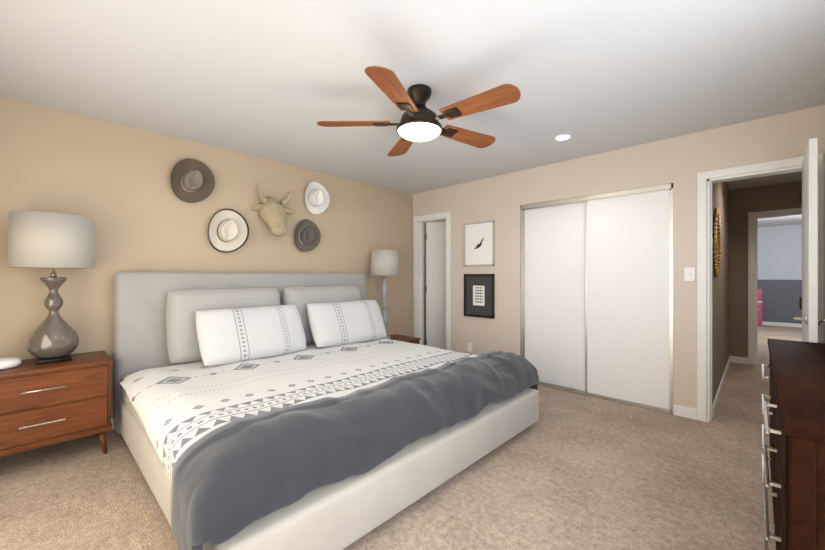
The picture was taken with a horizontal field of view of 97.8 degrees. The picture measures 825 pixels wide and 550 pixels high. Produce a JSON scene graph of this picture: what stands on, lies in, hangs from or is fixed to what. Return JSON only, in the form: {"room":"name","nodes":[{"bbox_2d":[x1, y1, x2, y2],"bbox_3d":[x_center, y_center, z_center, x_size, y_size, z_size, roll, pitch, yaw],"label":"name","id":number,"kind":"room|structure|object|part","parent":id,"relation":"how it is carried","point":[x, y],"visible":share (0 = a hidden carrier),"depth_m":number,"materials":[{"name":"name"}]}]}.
{"room":"bedroom","nodes":[
{"label":"bedroom","id":0,"kind":"room"},
{"bbox_2d":[0,96,445,418],"bbox_3d":[-0.901,0.000,4.499,0.120,2.440,6.740,0,0,44],"label":"wall","id":1,"kind":"structure","parent":0,"point":[112,180],"depth_m":3.02,"materials":[{"name":"paint"}]},
{"bbox_2d":[170,158,214,202],"bbox_3d":[-1.960,-0.855,3.215,0.114,0.399,0.349,0,0,44],"label":"hat","id":2,"kind":"object","parent":1,"relation":"attached to","point":[192,180],"visible":1,"depth_m":3.21,"materials":[{"name":"brown fabric"}]},
{"bbox_2d":[208,209,248,252],"bbox_3d":[-1.753,-0.435,3.432,0.114,0.424,0.366,0,0,44],"label":"hat","id":3,"kind":"object","parent":1,"relation":"attached to","point":[228,230],"visible":1,"depth_m":3.43,"materials":[{"name":"white fabric"}]},
{"bbox_2d":[253,183,293,236],"bbox_3d":[-1.412,-0.658,3.701,0.299,0.518,0.443,0,0,44],"label":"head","id":4,"kind":"object","parent":1,"relation":"attached to","point":[273,212],"visible":1,"depth_m":3.62},
{"bbox_2d":[294,219,320,251],"bbox_3d":[-1.179,-0.455,4.032,0.114,0.370,0.320,0,0,44],"label":"hat","id":5,"kind":"object","parent":1,"relation":"attached to","point":[307,236],"visible":1,"depth_m":4.03,"materials":[{"name":"grey"}]},
{"bbox_2d":[305,182,329,213],"bbox_3d":[-1.097,-0.895,4.119,0.114,0.374,0.317,0,0,44],"label":"hat","id":6,"kind":"object","parent":1,"relation":"attached to","point":[317,199],"visible":0.98,"depth_m":4.11,"materials":[{"name":"white fabric"}]},
{"bbox_2d":[0,325,801,549],"bbox_3d":[3.596,1.270,4.849,6.500,0.100,13.620,0,0,44],"label":"floor","id":7,"kind":"structure","parent":0,"point":[567,470],"depth_m":2.05,"materials":[{"name":"carpet"}]},
{"bbox_2d":[0,351,112,456],"bbox_3d":[-2.458,0.901,2.390,0.503,0.642,0.680,0,0,44],"label":"nightstand","id":8,"kind":"object","parent":7,"relation":"on","point":[44,404],"visible":0.94,"depth_m":2.29,"materials":[{"name":"brown wood"}]},
{"bbox_2d":[0,357,21,369],"bbox_3d":[-2.587,0.549,2.258,0.184,0.057,0.184,0,0,44],"label":"speaker","id":9,"kind":"object","parent":8,"relation":"on","point":[9,362],"visible":1,"depth_m":2.25},
{"bbox_2d":[7,211,94,363],"bbox_3d":[-2.457,0.071,2.466,0.424,1.012,0.424,0,0,44],"label":"table lamp","id":10,"kind":"object","parent":8,"relation":"on","point":[36,239],"visible":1,"depth_m":2.36,"materials":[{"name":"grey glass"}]},
{"bbox_2d":[113,272,538,549],"bbox_3d":[-0.668,0.595,2.889,2.418,1.250,2.568,0,0,44],"label":"bed","id":11,"kind":"object","parent":7,"relation":"on","point":[285,411],"visible":1,"depth_m":2.14,"materials":[{"name":"fabric"}]},
{"bbox_2d":[166,288,281,363],"bbox_3d":[-1.617,0.411,3.179,0.261,0.624,0.970,0,0,44],"label":"cushion","id":12,"kind":"object","parent":11,"relation":"on","point":[182,304],"depth_m":2.90,"materials":[{"name":"fabric"}]},
{"bbox_3d":[-1.472,0.595,3.661,0.190,1.250,2.420,0,0,44],"label":"headboard","id":13,"kind":"part","parent":11,"relation":"part of","materials":[{"name":"fabric"}]},
{"bbox_2d":[282,286,362,346],"bbox_3d":[-0.941,0.411,3.886,0.261,0.624,0.970,0,0,44],"label":"cushion","id":14,"kind":"object","parent":11,"relation":"on","point":[300,296],"depth_m":3.68,"materials":[{"name":"fabric"}]},
{"bbox_2d":[171,351,538,549],"bbox_3d":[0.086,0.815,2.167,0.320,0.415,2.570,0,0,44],"label":"blanket","id":15,"kind":"object","parent":11,"relation":"on","point":[278,479],"depth_m":1.57,"materials":[{"name":"grey fabric"}]},
{"bbox_2d":[388,334,420,343],"bbox_3d":[-0.271,1.022,4.678,0.503,0.404,0.650,0,0,44],"label":"nightstand","id":16,"kind":"object","parent":7,"relation":"on","point":[404,338],"visible":0.12,"depth_m":4.72,"materials":[{"name":"brown wood"}]},
{"bbox_2d":[370,249,398,338],"bbox_3d":[-0.359,0.236,4.603,0.370,1.162,0.370,0,0,44],"label":"table lamp","id":17,"kind":"object","parent":16,"relation":"on","point":[384,262],"visible":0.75,"depth_m":4.47,"materials":[{"name":"grey ceramic"}]},
{"bbox_2d":[758,289,762,325],"bbox_3d":[8.373,0.770,8.994,0.540,0.900,0.385,0,0,44],"label":"play kitchen","id":18,"kind":"object","parent":7,"relation":"on","point":[760,301],"visible":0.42,"depth_m":8.73,"materials":[{"name":"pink plastic"}]},
{"bbox_2d":[761,339,824,549],"bbox_3d":[1.724,0.800,1.402,0.515,0.840,1.750,0,0,44],"label":"dresser","id":19,"kind":"object","parent":7,"relation":"on","point":[795,430],"visible":1,"depth_m":1.05,"materials":[{"name":"brown wood"}]},
{"bbox_2d":[0,0,824,226],"bbox_3d":[3.596,-1.270,4.849,6.500,0.100,13.620,0,0,44],"label":"ceiling","id":20,"kind":"structure","parent":0,"point":[275,80],"depth_m":2.14,"materials":[{"name":"paint"}]},
{"bbox_2d":[317,66,520,155],"bbox_3d":[0.085,-1.061,2.351,1.269,0.316,1.287,0,0,44],"label":"ceiling fan","id":21,"kind":"object","parent":20,"relation":"hanging from","point":[419,122],"visible":1,"depth_m":2.24,"materials":[{"name":"brown wood"}]},
{"bbox_3d":[-0.342,-1.001,2.376,0.575,0.016,0.160,0,12,2],"label":"blade","id":22,"kind":"part","parent":21,"relation":"part of","materials":[{"name":"brown wood"}]},
{"bbox_3d":[-0.086,-1.001,1.999,0.160,0.016,0.575,13,4,19],"label":"blade","id":23,"kind":"part","parent":21,"relation":"part of","materials":[{"name":"brown wood"}]},
{"bbox_3d":[-0.062,-1.001,2.736,0.160,0.016,0.575,-12,3,-16],"label":"blade","id":24,"kind":"part","parent":21,"relation":"part of","materials":[{"name":"brown wood"}]},
{"bbox_3d":[0.366,-1.001,2.581,0.575,0.016,0.160,0,-12,-34],"label":"blade","id":25,"kind":"part","parent":21,"relation":"part of","materials":[{"name":"brown wood"}]},
{"bbox_3d":[0.351,-1.001,2.126,0.575,0.016,0.160,0,-12,38],"label":"blade","id":26,"kind":"part","parent":21,"relation":"part of","materials":[{"name":"brown wood"}]},
{"bbox_2d":[554,134,571,140],"bbox_3d":[1.322,-1.216,3.163,0.150,0.006,0.150,0,0,44],"label":"recessed light","id":27,"kind":"object","parent":20,"relation":"in","point":[562,137],"visible":1,"depth_m":3.16,"materials":[{"name":"white"}]},
{"bbox_2d":[412,105,824,408],"bbox_3d":[1.576,0.000,3.944,4.230,2.440,0.120,0,0,44],"label":"wall","id":28,"kind":"structure","parent":0,"point":[678,160],"depth_m":3.48,"materials":[{"name":"paint"}]},
{"bbox_2d":[414,211,449,349],"bbox_3d":[0.305,0.172,5.147,0.680,2.095,0.136,0,0,44],"label":"door frame","id":29,"kind":"structure","parent":28,"relation":"attached to","point":[418,278],"depth_m":5.29,"materials":[{"name":"white wood"}]},
{"bbox_2d":[426,222,445,349],"bbox_3d":[0.457,0.204,5.329,0.522,2.008,0.154,0,0,11],"label":"door leaf","id":30,"kind":"structure","parent":28,"relation":"in","point":[435,284],"depth_m":5.33,"materials":[{"name":"white painted wood"}]},
{"bbox_2d":[467,342,471,351],"bbox_3d":[0.740,0.920,4.653,0.075,0.118,0.008,0,0,44],"label":"electrical outlet plate","id":31,"kind":"object","parent":28,"relation":"attached to","point":[469,347],"visible":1,"depth_m":4.65,"materials":[{"name":"white plastic"}]},
{"bbox_2d":[464,274,494,318],"bbox_3d":[0.837,0.247,4.548,0.445,0.545,0.025,0,0,44],"label":"picture frame","id":32,"kind":"object","parent":28,"relation":"attached to","point":[479,295],"visible":1,"depth_m":4.54,"materials":[{"name":"black"}]},
{"bbox_2d":[473,285,484,305],"bbox_3d":[0.836,0.247,4.548,0.170,0.250,0.002,0,0,44],"label":"art","id":33,"kind":"object","parent":32,"relation":"attached to","point":[478,290],"depth_m":4.54,"materials":[{"name":"white paper"}]},
{"bbox_2d":[464,220,494,265],"bbox_3d":[0.837,-0.403,4.548,0.445,0.555,0.025,0,0,44],"label":"picture frame","id":34,"kind":"object","parent":28,"relation":"attached to","point":[479,243],"visible":1,"depth_m":4.54,"materials":[{"name":"beige paper"}]},
{"bbox_2d":[474,237,483,249],"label":"art","id":35,"kind":"object","parent":34,"relation":"attached to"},
{"bbox_2d":[524,201,585,391],"bbox_3d":[1.566,0.214,3.952,0.727,1.975,0.026,0,0,44],"label":"panel","id":36,"kind":"object","parent":28,"relation":"attached to","point":[554,295],"visible":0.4,"depth_m":3.93,"materials":[{"name":"white wood"}]},
{"bbox_2d":[521,183,672,413],"bbox_3d":[1.804,0.200,3.704,1.446,2.036,0.081,0,0,44],"label":"door frame","id":37,"kind":"structure","parent":28,"relation":"in","point":[600,196],"depth_m":3.60,"materials":[{"name":"silver metal"}]},
{"bbox_2d":[586,189,670,410],"bbox_3d":[2.042,0.214,3.450,0.717,1.975,0.026,0,0,44],"label":"panel","id":38,"kind":"object","parent":28,"relation":"attached to","point":[628,298],"visible":0.85,"depth_m":3.41,"materials":[{"name":"white wood"}]},
{"bbox_2d":[684,267,694,280],"bbox_3d":[2.374,-0.015,3.086,0.075,0.118,0.016,0,0,44],"label":"switch plate","id":39,"kind":"object","parent":28,"relation":"attached to","point":[689,273],"visible":1,"depth_m":3.09,"materials":[{"name":"white plastic"}]},
{"bbox_2d":[697,153,823,421],"bbox_3d":[2.709,0.172,2.850,0.710,2.095,0.136,0,0,44],"label":"door frame","id":40,"kind":"structure","parent":28,"relation":"attached to","point":[705,181],"depth_m":3.00,"materials":[{"name":"white wood"}]},
{"bbox_2d":[794,138,824,342],"bbox_3d":[2.596,0.204,2.357,0.762,2.008,0.154,0,0,-45],"label":"door leaf","id":41,"kind":"structure","parent":28,"relation":"in","point":[810,319],"depth_m":2.10,"materials":[{"name":"white wood"}]},
{"bbox_2d":[712,182,731,404],"bbox_3d":[3.541,0.000,4.169,0.120,2.440,2.920,0,0,44],"label":"wall","id":42,"kind":"structure","parent":0,"point":[730,305],"depth_m":4.10,"materials":[{"name":"paint"}]},
{"bbox_2d":[712,208,721,276],"bbox_3d":[2.835,-0.310,3.349,0.029,0.646,0.642,0,0,44],"label":"mirror","id":43,"kind":"object","parent":42,"relation":"attached to","point":[716,238],"visible":1,"depth_m":3.30,"materials":[{"name":"gold metal"}]},
{"bbox_2d":[712,356,731,417],"bbox_3d":[3.533,1.175,4.093,0.014,0.090,2.800,0,0,44],"label":"baseboard","id":44,"kind":"structure","parent":42,"relation":"attached to","point":[716,400],"depth_m":3.68,"materials":[{"name":"white wood"}]},
{"bbox_2d":[732,181,801,357],"bbox_3d":[5.477,0.000,4.255,2.560,2.440,0.120,0,0,44],"label":"wall","id":45,"kind":"structure","parent":0,"point":[784,195],"depth_m":5.00,"materials":[{"name":"paint"}]},
{"bbox_2d":[748,208,801,364],"bbox_3d":[5.052,0.172,4.650,1.050,2.095,0.136,0,0,44],"label":"door frame","id":46,"kind":"structure","parent":45,"relation":"attached to","point":[753,217],"depth_m":4.93,"materials":[{"name":"white wood"}]},
{"bbox_2d":[758,224,801,323],"bbox_3d":[9.003,0.000,8.770,3.660,2.440,0.120,0,0,44],"label":"wall","id":47,"kind":"structure","parent":0,"point":[780,266],"depth_m":8.75,"materials":[{"name":"grey paint"}]},
{"bbox_2d":[762,321,801,327],"bbox_3d":[8.957,1.175,8.721,3.700,0.090,0.014,0,0,44],"label":"baseboard","id":48,"kind":"structure","parent":47,"relation":"attached to","point":[763,323],"depth_m":8.71,"materials":[{"name":"white wood"}]}
]}

